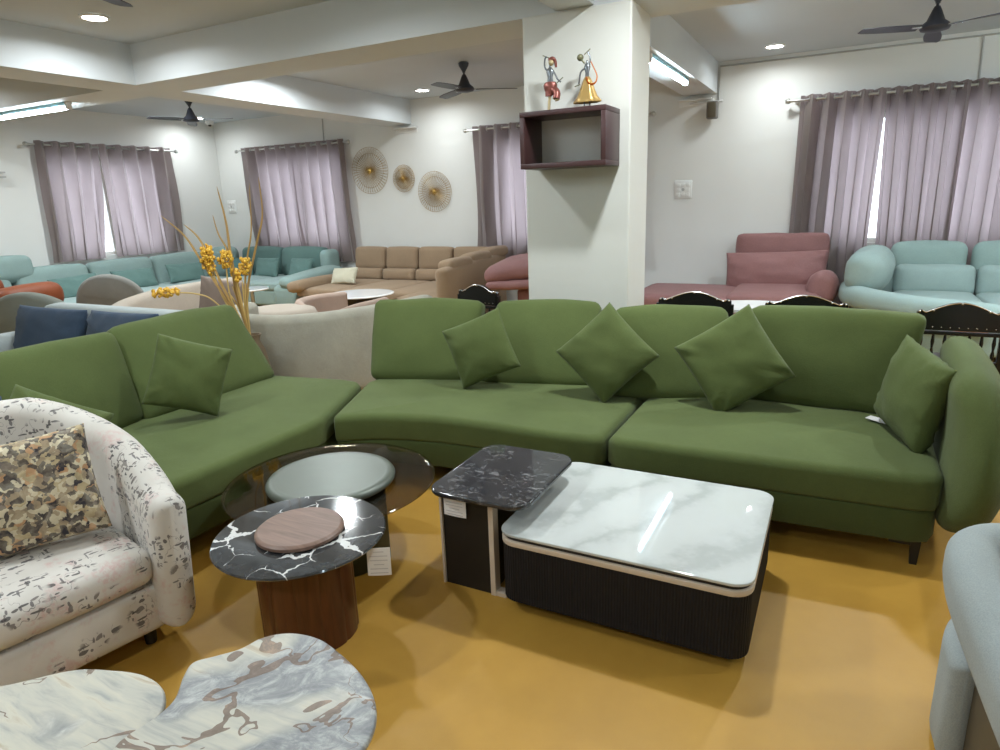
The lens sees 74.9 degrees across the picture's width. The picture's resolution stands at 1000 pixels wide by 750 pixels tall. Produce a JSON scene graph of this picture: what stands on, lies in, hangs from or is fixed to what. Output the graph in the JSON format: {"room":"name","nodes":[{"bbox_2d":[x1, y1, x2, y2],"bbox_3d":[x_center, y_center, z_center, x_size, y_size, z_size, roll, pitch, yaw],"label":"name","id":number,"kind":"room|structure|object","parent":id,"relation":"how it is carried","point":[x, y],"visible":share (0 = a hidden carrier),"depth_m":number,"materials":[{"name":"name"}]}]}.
{"room":"store","nodes":[
{"label":"store","id":0,"kind":"room"},
{"bbox_2d":[0,110,227,266],"bbox_3d":[-8.049,-1.557,7.040,0.200,3.100,12.300,6,17,27],"label":"wall","id":1,"kind":"structure","parent":0,"point":[24,230],"depth_m":10.02,"materials":[{"name":"paint"}]},
{"bbox_2d":[22,141,177,152],"bbox_3d":[-6.105,-3.518,10.127,0.151,0.064,2.454,6,17,27],"label":"curtain rod","id":2,"kind":"object","parent":1,"relation":"attached to","point":[24,143],"visible":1,"depth_m":9.90,"materials":[{"name":"metal"}]},
{"bbox_2d":[33,140,105,262],"bbox_3d":[-6.337,-2.583,9.761,0.149,1.704,0.980,6,17,27],"label":"curtain","id":3,"kind":"object","parent":2,"relation":"hanging from","point":[70,179],"visible":1,"depth_m":9.70,"materials":[{"name":"fabric"}]},
{"bbox_2d":[97,144,183,256],"bbox_3d":[-5.831,-2.859,10.714,0.151,1.704,1.247,6,17,27],"label":"curtain","id":4,"kind":"object","parent":2,"relation":"hanging from","point":[141,186],"visible":1,"depth_m":10.67,"materials":[{"name":"fabric"}]},
{"bbox_2d":[100,162,116,254],"bbox_3d":[-6.263,-2.653,10.420,0.060,1.430,1.750,6,17,27],"label":"window","id":5,"kind":"structure","parent":1,"relation":"in","point":[106,201],"depth_m":10.44,"materials":[{"name":"white glass"}]},
{"bbox_2d":[0,0,999,122],"bbox_3d":[-1.674,-2.515,3.493,14.550,0.150,12.500,6,17,27],"label":"ceiling","id":6,"kind":"structure","parent":0,"point":[741,31],"depth_m":6.26,"materials":[{"name":"paint"}]},
{"bbox_2d":[147,101,232,125],"bbox_3d":[-4.194,-3.691,9.091,0.935,0.320,1.080,0,15,7],"label":"ceiling fan","id":7,"kind":"object","parent":6,"relation":"hanging from","point":[190,118],"visible":0.88,"depth_m":9.06,"materials":[{"name":"paint"}]},
{"bbox_2d":[0,19,410,126],"bbox_3d":[-4.335,-2.539,4.900,0.490,0.350,12.100,6,17,27],"label":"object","id":8,"kind":"object","parent":6,"relation":"attached to","point":[28,52],"visible":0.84,"depth_m":6.17,"materials":[{"name":"paint"}]},
{"bbox_2d":[0,0,759,111],"bbox_3d":[-0.863,-2.710,5.068,14.150,0.350,0.490,6,17,27],"label":"beam","id":9,"kind":"structure","parent":6,"relation":"attached to","point":[333,33],"depth_m":5.21,"materials":[{"name":"paint"}]},
{"bbox_2d":[0,102,71,120],"bbox_3d":[-5.179,-2.916,7.226,1.390,0.075,0.060,6,17,27],"label":"tube light","id":10,"kind":"object","parent":9,"relation":"attached to","point":[60,106],"visible":1,"depth_m":7.16,"materials":[{"name":"white plastic"}]},
{"bbox_2d":[431,61,516,98],"bbox_3d":[-0.275,-3.376,7.397,0.935,0.320,1.080,-2,15,1],"label":"ceiling fan","id":11,"kind":"object","parent":6,"relation":"hanging from","point":[464,86],"visible":1,"depth_m":7.36,"materials":[{"name":"paint"}]},
{"bbox_2d":[538,0,718,96],"bbox_3d":[-0.271,-2.135,2.857,0.385,0.350,12.100,6,17,27],"label":"ceiling beam","id":12,"kind":"structure","parent":6,"relation":"attached to","point":[670,42],"depth_m":6.35,"materials":[{"name":"paint"}]},
{"bbox_2d":[649,52,688,85],"bbox_3d":[1.606,-2.886,6.201,0.060,0.075,1.540,6,17,27],"label":"tube light","id":13,"kind":"object","parent":12,"relation":"attached to","point":[655,61],"visible":0.8,"depth_m":6.09,"materials":[{"name":"white plastic"}]},
{"bbox_2d":[858,0,999,42],"bbox_3d":[3.583,-2.967,5.364,1.080,0.320,0.935,7,17,29],"label":"ceiling fan","id":14,"kind":"object","parent":6,"relation":"hanging from","point":[936,22],"visible":1,"depth_m":5.25,"materials":[{"name":"paint"}]},
{"bbox_2d":[76,304,999,749],"bbox_3d":[-1.561,0.597,4.333,14.550,0.100,12.500,6,17,27],"label":"floor","id":15,"kind":"structure","parent":0,"point":[843,653],"depth_m":2.35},
{"bbox_2d":[0,280,63,300],"bbox_3d":[-6.136,-0.789,7.892,1.542,0.899,1.075,0,15,7],"label":"armchair","id":16,"kind":"object","parent":15,"relation":"on","point":[53,289],"visible":0.3,"depth_m":7.70,"materials":[{"name":"fabric"}]},
{"bbox_2d":[0,292,65,333],"bbox_3d":[-4.544,-0.472,6.660,0.920,0.840,0.880,-3,15,-2],"label":"chair","id":17,"kind":"object","parent":15,"relation":"on","point":[9,304],"visible":0.12,"depth_m":6.19,"materials":[{"name":"grey fabric"}]},
{"bbox_2d":[0,669,165,749],"bbox_3d":[-1.169,1.057,1.607,0.632,0.405,0.567,6,17,27],"label":"table","id":18,"kind":"object","parent":15,"relation":"on","point":[84,709],"visible":0.81,"depth_m":1.63,"materials":[{"name":"beige stone"}]},
{"bbox_2d":[0,302,184,350],"bbox_3d":[-3.306,-0.091,5.140,2.200,0.770,0.985,6,17,27],"label":"sofa","id":19,"kind":"object","parent":15,"relation":"on","point":[6,339],"visible":0.06,"depth_m":5.45,"materials":[{"name":"fabric"}]},
{"bbox_2d":[13,305,87,347],"bbox_3d":[-3.736,-0.314,5.426,0.796,0.506,0.248,3,16,19],"label":"throw pillow","id":20,"kind":"object","parent":19,"relation":"on","point":[34,325],"visible":0.52,"depth_m":5.33,"materials":[{"name":"blue fabric"}]},
{"bbox_2d":[86,310,158,333],"bbox_3d":[-2.927,-0.238,5.039,0.868,0.495,0.257,6,17,28],"label":"throw pillow","id":21,"kind":"object","parent":19,"relation":"on","point":[97,321],"visible":0.27,"depth_m":5.00,"materials":[{"name":"blue fabric"}]},
{"bbox_2d":[0,397,195,685],"bbox_3d":[-1.836,0.636,2.333,0.987,0.885,1.108,10,19,38],"label":"floral armchair","id":22,"kind":"object","parent":15,"relation":"on","point":[66,604],"visible":0.84,"depth_m":2.34,"materials":[{"name":"fabric"}]},
{"bbox_2d":[0,423,111,558],"bbox_3d":[-1.683,0.423,2.326,0.465,0.402,0.208,-11,18,-31],"label":"throw pillow","id":23,"kind":"object","parent":22,"relation":"on","point":[49,490],"visible":1,"depth_m":2.30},
{"bbox_2d":[0,526,151,650],"bbox_3d":[-1.801,0.727,2.331,0.824,0.192,0.783,10,19,38],"label":"seat cushion","id":24,"kind":"object","parent":22,"relation":"on","point":[50,592],"depth_m":2.22,"materials":[{"name":"fabric"}]},
{"bbox_2d":[76,274,143,304],"bbox_3d":[-4.993,-0.963,8.614,0.840,0.800,0.880,-4,15,-7],"label":"chair","id":25,"kind":"object","parent":15,"relation":"on","point":[103,289],"visible":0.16,"depth_m":8.20,"materials":[{"name":"grey fabric"}]},
{"bbox_2d":[0,246,341,304],"bbox_3d":[-4.938,-1.346,9.583,3.000,1.030,5.075,6,17,27],"label":"sofa","id":26,"kind":"object","parent":15,"relation":"on","point":[15,270],"visible":0.42,"depth_m":10.47,"materials":[{"name":"fabric"}]},
{"bbox_2d":[11,263,88,285],"bbox_3d":[-6.490,-1.307,9.474,0.341,0.563,1.034,6,17,27],"label":"cushion","id":27,"kind":"object","parent":26,"relation":"on","point":[23,274],"depth_m":9.25,"materials":[{"name":"teal fabric"}]},
{"bbox_2d":[47,272,95,297],"bbox_3d":[-6.055,-1.265,9.338,0.192,0.328,0.673,8,18,32],"label":"seat cushion","id":28,"kind":"object","parent":26,"relation":"on","point":[70,285],"visible":0.36,"depth_m":9.23,"materials":[{"name":"teal fabric"}]},
{"bbox_2d":[85,257,155,276],"bbox_3d":[-6.009,-1.570,10.382,0.339,0.562,1.035,6,17,27],"label":"cushion","id":29,"kind":"object","parent":26,"relation":"on","point":[103,266],"depth_m":10.23,"materials":[{"name":"teal fabric"}]},
{"bbox_2d":[109,267,158,286],"bbox_3d":[-5.651,-1.488,10.111,0.196,0.300,0.661,8,18,33],"label":"throw pillow","id":30,"kind":"object","parent":26,"relation":"on","point":[143,277],"visible":0.62,"depth_m":10.12,"materials":[{"name":"teal fabric"}]},
{"bbox_2d":[149,252,208,283],"bbox_3d":[-5.536,-1.826,11.272,0.339,0.565,1.006,6,17,27],"label":"cushion","id":31,"kind":"object","parent":26,"relation":"on","point":[159,262],"depth_m":10.93,"materials":[{"name":"teal fabric"}]},
{"bbox_2d":[165,262,204,282],"bbox_3d":[-5.221,-1.709,10.870,0.195,0.318,0.644,9,19,36],"label":"throw pillow","id":32,"kind":"object","parent":26,"relation":"on","point":[183,272],"visible":0.93,"depth_m":10.79,"materials":[{"name":"teal fabric"}]},
{"bbox_2d":[212,246,238,276],"bbox_3d":[-5.021,-2.060,11.913,0.500,0.559,0.539,-7,16,-17],"label":"cushion","id":33,"kind":"object","parent":26,"relation":"on","point":[221,272],"depth_m":11.69,"materials":[{"name":"teal fabric"}]},
{"bbox_2d":[242,246,283,273],"bbox_3d":[-4.219,-2.038,11.726,0.955,0.544,0.339,6,17,27],"label":"cushion","id":34,"kind":"object","parent":26,"relation":"on","point":[262,251],"depth_m":11.52,"materials":[{"name":"teal fabric"}]},
{"bbox_2d":[255,258,279,276],"bbox_3d":[-4.000,-1.852,11.237,0.506,0.315,0.197,4,16,21],"label":"throw pillow","id":35,"kind":"object","parent":26,"relation":"on","point":[264,266],"visible":0.98,"depth_m":11.16,"materials":[{"name":"teal fabric"}]},
{"bbox_2d":[289,258,313,274],"bbox_3d":[-3.318,-1.782,10.887,0.506,0.318,0.199,7,18,32],"label":"throw pillow","id":36,"kind":"object","parent":26,"relation":"on","point":[297,264],"visible":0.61,"depth_m":10.82,"materials":[{"name":"teal fabric"}]},
{"bbox_2d":[282,246,327,274],"bbox_3d":[-3.355,-1.954,11.291,0.954,0.541,0.338,6,17,27],"label":"cushion","id":37,"kind":"object","parent":26,"relation":"on","point":[303,252],"depth_m":11.15,"materials":[{"name":"teal fabric"}]},
{"bbox_2d":[111,277,243,309],"bbox_3d":[-3.312,-0.620,7.386,1.514,0.700,2.587,0,15,8],"label":"curved sofa","id":38,"kind":"object","parent":15,"relation":"on","point":[183,301],"visible":0.06,"depth_m":7.61,"materials":[{"name":"fabric"}]},
{"bbox_2d":[151,177,272,375],"bbox_3d":[-2.182,-0.558,5.009,0.848,1.820,0.240,-10,17,-26],"label":"flower arrangement","id":39,"kind":"object","parent":15,"relation":"on","point":[207,260],"visible":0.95,"depth_m":4.96,"materials":[{"name":"yellow plant"}]},
{"bbox_2d":[113,633,376,749],"bbox_3d":[-0.586,1.011,1.565,0.562,0.475,0.535,-11,17,-29],"label":"table","id":40,"kind":"object","parent":15,"relation":"on","point":[287,691],"visible":1,"depth_m":1.53,"materials":[{"name":"grey stone"}]},
{"bbox_2d":[258,304,317,314],"bbox_3d":[-2.275,-0.416,6.838,0.799,0.600,0.720,6,17,27],"label":"round ottoman","id":41,"kind":"object","parent":15,"relation":"on","point":[275,309],"visible":0.25,"depth_m":6.65,"materials":[{"name":"beige fabric"}]},
{"bbox_2d":[209,495,385,648],"bbox_3d":[-0.742,0.779,2.501,0.632,0.446,0.632,6,17,27],"label":"table","id":42,"kind":"object","parent":15,"relation":"on","point":[300,553],"visible":0.94,"depth_m":2.37,"materials":[{"name":"black stone"}]},
{"bbox_2d":[367,547,391,575],"bbox_3d":[-0.436,0.673,2.354,0.085,0.105,0.016,-2,15,0],"label":"price tag","id":43,"kind":"object","parent":42,"relation":"hanging from","point":[378,559],"visible":0.97,"depth_m":2.35,"materials":[{"name":"paper"}]},
{"bbox_2d":[369,551,387,573],"bbox_3d":[-0.436,0.675,2.351,0.064,0.083,0.001,-2,9,-1],"label":"print","id":44,"kind":"object","parent":43,"relation":"attached to","point":[382,551],"depth_m":2.35},
{"bbox_2d":[265,452,394,576],"bbox_3d":[-0.780,0.643,3.090,0.960,0.404,0.960,6,17,27],"label":"glass table","id":45,"kind":"object","parent":15,"relation":"on","point":[363,476],"visible":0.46,"depth_m":2.96,"materials":[{"name":"white"}]},
{"bbox_2d":[235,295,431,389],"bbox_3d":[-1.733,-0.318,5.979,1.990,0.740,1.267,6,17,27],"label":"curved sofa","id":46,"kind":"object","parent":15,"relation":"on","point":[335,344],"visible":0.48,"depth_m":5.40,"materials":[{"name":"fabric"}]},
{"bbox_2d":[199,275,246,306],"bbox_3d":[-2.773,-0.727,6.522,0.544,0.544,0.171,-2,15,1],"label":"throw pillow","id":47,"kind":"object","parent":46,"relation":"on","point":[208,288],"visible":0.35,"depth_m":6.44,"materials":[{"name":"beige fabric"}]},
{"bbox_2d":[294,292,388,311],"bbox_3d":[-1.737,-0.556,7.188,1.046,0.590,0.924,6,17,27],"label":"tub chair","id":48,"kind":"object","parent":15,"relation":"on","point":[323,302],"visible":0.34,"depth_m":7.46,"materials":[{"name":"beige fabric"}]},
{"bbox_2d":[338,289,393,305],"bbox_3d":[-1.738,-0.773,8.238,0.840,0.522,0.840,6,17,27],"label":"round table","id":49,"kind":"object","parent":15,"relation":"on","point":[355,296],"visible":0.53,"depth_m":8.03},
{"bbox_2d":[287,245,507,312],"bbox_3d":[-1.531,-1.359,9.479,3.017,0.911,2.101,6,17,27],"label":"sofa","id":50,"kind":"object","parent":15,"relation":"on","point":[409,271],"visible":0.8,"depth_m":9.69,"materials":[{"name":"fabric"}]},
{"bbox_2d":[331,267,357,283],"bbox_3d":[-2.347,-1.492,9.835,0.498,0.257,0.186,7,18,31],"label":"throw pillow","id":51,"kind":"object","parent":50,"relation":"on","point":[340,275],"visible":0.99,"depth_m":9.76,"materials":[{"name":"beige fabric"}]},
{"bbox_2d":[356,267,382,278],"bbox_3d":[-2.139,-1.651,10.662,0.612,0.210,0.260,6,17,27],"label":"cushion","id":52,"kind":"object","parent":50,"relation":"on","point":[363,272],"depth_m":10.52,"materials":[{"name":"fabric"}]},
{"bbox_2d":[383,268,416,279],"bbox_3d":[-1.580,-1.596,10.382,0.614,0.212,0.258,6,17,27],"label":"cushion","id":53,"kind":"object","parent":50,"relation":"on","point":[388,273],"depth_m":10.26,"materials":[{"name":"fabric"}]},
{"bbox_2d":[415,269,436,280],"bbox_3d":[-1.018,-1.540,10.100,0.609,0.211,0.259,6,17,27],"label":"cushion","id":54,"kind":"object","parent":50,"relation":"on","point":[420,274],"depth_m":10.04,"materials":[{"name":"fabric"}]},
{"bbox_2d":[438,256,472,267],"bbox_3d":[-0.562,-1.415,8.328,0.221,0.172,0.580,6,17,27],"label":"cushion","id":55,"kind":"object","parent":50,"relation":"on","point":[463,261],"depth_m":8.19,"materials":[{"name":"fabric"}]},
{"bbox_2d":[460,251,491,259],"bbox_3d":[-0.325,-1.591,8.852,0.221,0.172,0.580,6,17,27],"label":"cushion","id":56,"kind":"object","parent":50,"relation":"on","point":[476,255],"depth_m":8.75,"materials":[{"name":"fabric"}]},
{"bbox_2d":[480,245,507,255],"bbox_3d":[-0.089,-1.767,9.377,0.221,0.172,0.580,6,17,27],"label":"cushion","id":57,"kind":"object","parent":50,"relation":"on","point":[500,250],"depth_m":9.27,"materials":[{"name":"fabric"}]},
{"bbox_2d":[457,284,500,313],"bbox_3d":[-0.059,-0.406,5.945,0.436,0.891,0.478,8,18,32],"label":"carved chair","id":58,"kind":"object","parent":15,"relation":"on","point":[481,293],"visible":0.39,"depth_m":5.64,"materials":[{"name":"black paint"}]},
{"bbox_2d":[0,297,999,564],"bbox_3d":[-0.069,0.150,3.732,5.241,0.970,2.118,-1,15,6],"label":"sectional sofa","id":59,"kind":"object","parent":15,"relation":"on","point":[807,441],"visible":0.71,"depth_m":3.51,"materials":[{"name":"green fabric"}]},
{"bbox_2d":[10,384,113,421],"bbox_3d":[-2.082,0.301,3.005,0.535,0.515,0.285,-9,16,-23],"label":"throw pillow","id":60,"kind":"object","parent":59,"relation":"on","point":[18,391],"visible":0.09,"depth_m":3.02,"materials":[{"name":"green fabric"}]},
{"bbox_2d":[0,331,143,427],"bbox_3d":[-2.360,0.138,3.369,0.307,0.577,0.990,4,16,22],"label":"cushion","id":61,"kind":"object","parent":59,"relation":"on","point":[91,370],"depth_m":3.49,"materials":[{"name":"green fabric"}]},
{"bbox_2d":[142,333,232,416],"bbox_3d":[-1.761,0.004,3.695,0.506,0.505,0.210,-9,17,-24],"label":"throw pillow","id":62,"kind":"object","parent":59,"relation":"on","point":[186,375],"visible":1,"depth_m":3.63,"materials":[{"name":"green fabric"}]},
{"bbox_2d":[106,304,272,418],"bbox_3d":[-1.994,-0.102,4.253,0.396,0.605,1.059,5,17,24],"label":"cushion","id":63,"kind":"object","parent":59,"relation":"on","point":[134,343],"depth_m":4.23,"materials":[{"name":"green fabric"}]},
{"bbox_2d":[371,297,483,379],"bbox_3d":[-0.510,-0.233,4.548,0.787,0.586,0.364,1,15,12],"label":"cushion","id":64,"kind":"object","parent":59,"relation":"on","point":[409,342],"depth_m":4.47,"materials":[{"name":"green fabric"}]},
{"bbox_2d":[442,308,520,388],"bbox_3d":[-0.121,-0.168,4.131,0.513,0.504,0.209,0,15,6],"label":"throw pillow","id":65,"kind":"object","parent":59,"relation":"on","point":[481,348],"visible":1,"depth_m":4.06,"materials":[{"name":"green fabric"}]},
{"bbox_2d":[482,298,600,384],"bbox_3d":[0.276,-0.198,4.349,0.769,0.589,0.402,2,16,13],"label":"cushion","id":66,"kind":"object","parent":59,"relation":"on","point":[536,329],"depth_m":4.25,"materials":[{"name":"green fabric"}]},
{"bbox_2d":[556,302,658,402],"bbox_3d":[0.627,-0.126,3.838,0.577,0.578,0.252,-3,15,-2],"label":"throw pillow","id":67,"kind":"object","parent":59,"relation":"on","point":[607,353],"visible":1,"depth_m":3.77,"materials":[{"name":"green fabric"}]},
{"bbox_2d":[614,304,728,401],"bbox_3d":[1.038,-0.125,3.959,0.722,0.582,0.364,2,16,13],"label":"cushion","id":68,"kind":"object","parent":59,"relation":"on","point":[664,327],"depth_m":3.87,"materials":[{"name":"green fabric"}]},
{"bbox_2d":[674,304,795,410],"bbox_3d":[1.277,-0.074,3.578,0.629,0.607,0.247,2,16,14],"label":"throw pillow","id":69,"kind":"object","parent":59,"relation":"on","point":[734,361],"visible":0.99,"depth_m":3.51,"materials":[{"name":"green fabric"}]},
{"bbox_2d":[751,305,925,412],"bbox_3d":[1.774,-0.095,3.614,0.931,0.565,0.255,7,18,31],"label":"cushion","id":70,"kind":"object","parent":59,"relation":"on","point":[839,358],"depth_m":3.50,"materials":[{"name":"green fabric"}]},
{"bbox_2d":[874,335,954,453],"bbox_3d":[1.926,0.087,3.046,0.193,0.493,0.491,0,15,9],"label":"throw pillow","id":71,"kind":"object","parent":59,"relation":"on","point":[912,397],"visible":0.93,"depth_m":2.94,"materials":[{"name":"green fabric"}]},
{"bbox_2d":[431,445,571,597],"bbox_3d":[0.027,0.639,2.902,0.455,0.452,0.585,6,17,27],"label":"side table","id":72,"kind":"object","parent":15,"relation":"on","point":[496,482],"visible":1,"depth_m":2.75,"materials":[{"name":"black stone"}]},
{"bbox_2d":[443,498,465,517],"bbox_3d":[-0.188,0.543,2.696,0.105,0.088,0.006,6,17,27],"label":"price tag","id":73,"kind":"object","parent":72,"relation":"hanging from","point":[455,508],"visible":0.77,"depth_m":2.69,"materials":[{"name":"paper"}]},
{"bbox_2d":[446,499,462,516],"bbox_3d":[-0.189,0.546,2.694,0.079,0.070,0.001,6,17,27],"label":"print","id":74,"kind":"object","parent":73,"relation":"attached to","point":[453,507],"depth_m":2.70},
{"bbox_2d":[522,0,649,310],"bbox_3d":[0.626,-1.065,4.712,0.750,2.755,0.440,6,17,27],"label":"pillar","id":75,"kind":"structure","parent":15,"relation":"on","point":[586,227],"depth_m":4.40,"materials":[{"name":"paint"}]},
{"bbox_2d":[519,104,619,169],"bbox_3d":[0.453,-1.530,4.243,0.580,0.350,0.290,6,17,27],"label":"box shelf","id":76,"kind":"object","parent":75,"relation":"attached to","point":[530,122],"visible":1,"depth_m":4.18,"materials":[{"name":"brown wood"}]},
{"bbox_2d":[543,55,562,109],"bbox_3d":[0.340,-1.868,4.180,0.152,0.346,0.074,6,17,27],"label":"figurine","id":77,"kind":"object","parent":76,"relation":"on","point":[551,89],"visible":0.97,"depth_m":4.17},
{"bbox_2d":[573,49,601,105],"bbox_3d":[0.545,-1.851,4.084,0.191,0.346,0.104,6,17,27],"label":"figurine","id":78,"kind":"object","parent":76,"relation":"on","point":[587,94],"visible":0.95,"depth_m":4.07,"materials":[{"name":"gold metal"}]},
{"bbox_2d":[501,462,773,658],"bbox_3d":[0.584,0.724,2.710,0.947,0.350,0.780,6,17,27],"label":"coffee table","id":79,"kind":"object","parent":15,"relation":"on","point":[678,561],"visible":0.99,"depth_m":2.45,"materials":[{"name":"white stone"}]},
{"bbox_2d":[484,232,838,313],"bbox_3d":[1.903,-1.118,7.934,3.972,1.091,1.656,4,16,20],"label":"sofa","id":80,"kind":"object","parent":15,"relation":"on","point":[763,266],"visible":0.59,"depth_m":7.64,"materials":[{"name":"fabric"}]},
{"bbox_2d":[484,252,528,281],"bbox_3d":[0.348,-1.351,8.071,0.908,0.394,0.823,6,17,27],"label":"cushion","id":81,"kind":"object","parent":80,"relation":"on","point":[514,268],"depth_m":7.81,"materials":[{"name":"fabric"}]},
{"bbox_2d":[485,279,528,288],"bbox_3d":[0.379,-1.178,8.083,0.914,0.172,0.812,6,17,27],"label":"cushion","id":82,"kind":"object","parent":80,"relation":"on","point":[491,283],"depth_m":7.82,"materials":[{"name":"fabric"}]},
{"bbox_2d":[726,250,828,286],"bbox_3d":[3.256,-1.212,7.736,1.136,0.528,0.362,6,17,27],"label":"cushion","id":83,"kind":"object","parent":80,"relation":"on","point":[795,267],"depth_m":7.61,"materials":[{"name":"fabric"}]},
{"bbox_2d":[656,291,733,316],"bbox_3d":[1.540,-0.242,5.120,0.556,0.891,0.478,5,17,24],"label":"carved chair","id":84,"kind":"object","parent":15,"relation":"on","point":[696,298],"visible":0.27,"depth_m":4.80,"materials":[{"name":"black paint"}]},
{"bbox_2d":[731,300,777,312],"bbox_3d":[2.018,-0.196,5.206,0.702,0.725,0.518,6,17,27],"label":"dining table","id":85,"kind":"object","parent":15,"relation":"on","point":[738,304],"visible":0.09,"depth_m":5.21,"materials":[{"name":"white paint"}]},
{"bbox_2d":[765,295,847,306],"bbox_3d":[2.204,-0.176,4.786,0.556,0.891,0.478,4,16,23],"label":"carved chair","id":86,"kind":"object","parent":15,"relation":"on","point":[800,300],"visible":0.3,"depth_m":4.48,"materials":[{"name":"black paint"}]},
{"bbox_2d":[838,240,999,357],"bbox_3d":[5.010,-0.646,5.918,3.472,1.012,2.123,6,17,27],"label":"sofa","id":87,"kind":"object","parent":15,"relation":"on","point":[926,275],"visible":0.69,"depth_m":6.64,"materials":[{"name":"fabric"}]},
{"bbox_2d":[843,244,895,289],"bbox_3d":[3.848,-1.090,6.786,0.428,0.496,0.990,8,18,34],"label":"cushion","id":88,"kind":"object","parent":87,"relation":"on","point":[873,266],"depth_m":6.43,"materials":[{"name":"teal fabric"}]},
{"bbox_2d":[892,264,975,293],"bbox_3d":[4.592,-1.001,6.925,0.729,0.350,0.310,6,17,27],"label":"cushion","id":89,"kind":"object","parent":87,"relation":"on","point":[906,277],"depth_m":6.81,"materials":[{"name":"teal fabric"}]},
{"bbox_2d":[974,265,999,294],"bbox_3d":[5.251,-0.934,6.593,0.731,0.349,0.307,6,17,27],"label":"cushion","id":90,"kind":"object","parent":87,"relation":"on","point":[987,277],"depth_m":6.62,"materials":[{"name":"teal fabric"}]},
{"bbox_2d":[916,303,999,373],"bbox_3d":[2.933,-0.065,4.279,0.496,0.891,0.478,6,17,27],"label":"carved chair","id":91,"kind":"object","parent":15,"relation":"on","point":[971,319],"visible":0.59,"depth_m":3.99,"materials":[{"name":"black paint"}]},
{"bbox_2d":[929,523,999,749],"bbox_3d":[1.485,0.914,1.403,0.850,0.600,1.432,6,17,27],"label":"armchair","id":92,"kind":"object","parent":15,"relation":"on","point":[965,707],"visible":1,"depth_m":1.76,"materials":[{"name":"fabric"}]},
{"bbox_2d":[213,28,999,307],"bbox_3d":[1.179,-2.469,9.178,14.550,3.100,0.200,6,17,27],"label":"wall","id":93,"kind":"structure","parent":0,"point":[740,163],"depth_m":8.48,"materials":[{"name":"paint"}]},
{"bbox_2d":[234,139,349,153],"bbox_3d":[-3.543,-3.867,11.077,2.592,0.064,0.152,6,17,27],"label":"curtain rod","id":94,"kind":"object","parent":93,"relation":"attached to","point":[347,141],"visible":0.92,"depth_m":10.91,"materials":[{"name":"metal"}]},
{"bbox_2d":[240,144,305,247],"bbox_3d":[-3.986,-3.005,11.506,1.280,1.964,0.149,6,17,27],"label":"curtain","id":95,"kind":"object","parent":94,"relation":"hanging from","point":[281,225],"visible":0.9,"depth_m":11.47,"materials":[{"name":"fabric"}]},
{"bbox_2d":[290,139,356,261],"bbox_3d":[-2.961,-2.904,10.995,1.220,1.964,0.150,6,17,27],"label":"curtain","id":96,"kind":"object","parent":94,"relation":"hanging from","point":[320,174],"visible":0.95,"depth_m":10.97,"materials":[{"name":"fabric"}]},
{"bbox_2d":[352,147,387,193],"bbox_3d":[-2.103,-3.294,10.526,0.727,0.723,0.060,6,17,27],"label":"disc","id":97,"kind":"object","parent":93,"relation":"attached to","point":[369,170],"visible":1,"depth_m":10.51,"materials":[{"name":"gold metal"}]},
{"bbox_2d":[393,165,414,191],"bbox_3d":[-1.518,-3.092,10.273,0.416,0.413,0.060,6,17,27],"label":"disc","id":98,"kind":"object","parent":93,"relation":"attached to","point":[402,178],"visible":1,"depth_m":10.25,"materials":[{"name":"gold metal"}]},
{"bbox_2d":[418,171,450,211],"bbox_3d":[-1.014,-2.833,10.080,0.611,0.613,0.060,6,17,27],"label":"disc","id":99,"kind":"object","parent":93,"relation":"attached to","point":[434,191],"visible":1,"depth_m":10.08,"materials":[{"name":"gold metal"}]},
{"bbox_2d":[463,111,655,132],"bbox_3d":[0.738,-3.442,8.925,2.812,0.064,0.152,6,17,27],"label":"curtain rod","id":100,"kind":"object","parent":93,"relation":"attached to","point":[653,113],"visible":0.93,"depth_m":9.23,"materials":[{"name":"metal"}]},
{"bbox_2d":[472,122,527,257],"bbox_3d":[0.181,-2.612,9.412,1.240,1.924,0.144,6,17,27],"label":"curtain","id":101,"kind":"object","parent":100,"relation":"hanging from","point":[500,179],"visible":0.54,"depth_m":9.48,"materials":[{"name":"fabric"}]},
{"bbox_2d":[674,180,691,198],"bbox_3d":[2.369,-2.395,8.436,0.219,0.228,0.024,6,17,27],"label":"switch plate","id":102,"kind":"object","parent":93,"relation":"attached to","point":[683,188],"visible":1,"depth_m":8.43,"materials":[{"name":"white plastic"}]},
{"bbox_2d":[689,98,722,118],"bbox_3d":[2.512,-3.262,8.020,0.400,0.240,0.184,6,17,27],"label":"speaker","id":103,"kind":"object","parent":93,"relation":"attached to","point":[712,108],"visible":1,"depth_m":7.91},
{"bbox_2d":[718,32,999,99],"bbox_3d":[4.797,-3.336,6.874,4.800,0.400,0.020,6,17,27],"label":"conduit pipe","id":104,"kind":"object","parent":93,"relation":"attached to","point":[998,33],"visible":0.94,"depth_m":7.26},
{"bbox_2d":[785,81,999,104],"bbox_3d":[5.019,-3.017,6.774,3.792,0.064,0.152,6,17,27],"label":"curtain rod","id":105,"kind":"object","parent":93,"relation":"attached to","point":[787,101],"visible":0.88,"depth_m":7.16,"materials":[{"name":"metal"}]},
{"bbox_2d":[789,87,887,303],"bbox_3d":[3.865,-2.015,7.627,0.900,2.404,0.145,6,17,27],"label":"curtain","id":106,"kind":"object","parent":105,"relation":"hanging from","point":[839,139],"visible":0.84,"depth_m":7.53,"materials":[{"name":"fabric"}]},
{"bbox_2d":[875,79,971,250],"bbox_3d":[4.604,-1.942,7.256,0.760,2.404,0.152,6,17,27],"label":"curtain","id":107,"kind":"object","parent":105,"relation":"hanging from","point":[924,130],"visible":0.8,"depth_m":7.14,"materials":[{"name":"fabric"}]},
{"bbox_2d":[948,77,999,294],"bbox_3d":[5.459,-1.857,6.828,1.320,2.404,0.148,6,17,27],"label":"curtain","id":108,"kind":"object","parent":105,"relation":"hanging from","point":[975,219],"visible":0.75,"depth_m":6.94,"materials":[{"name":"fabric"}]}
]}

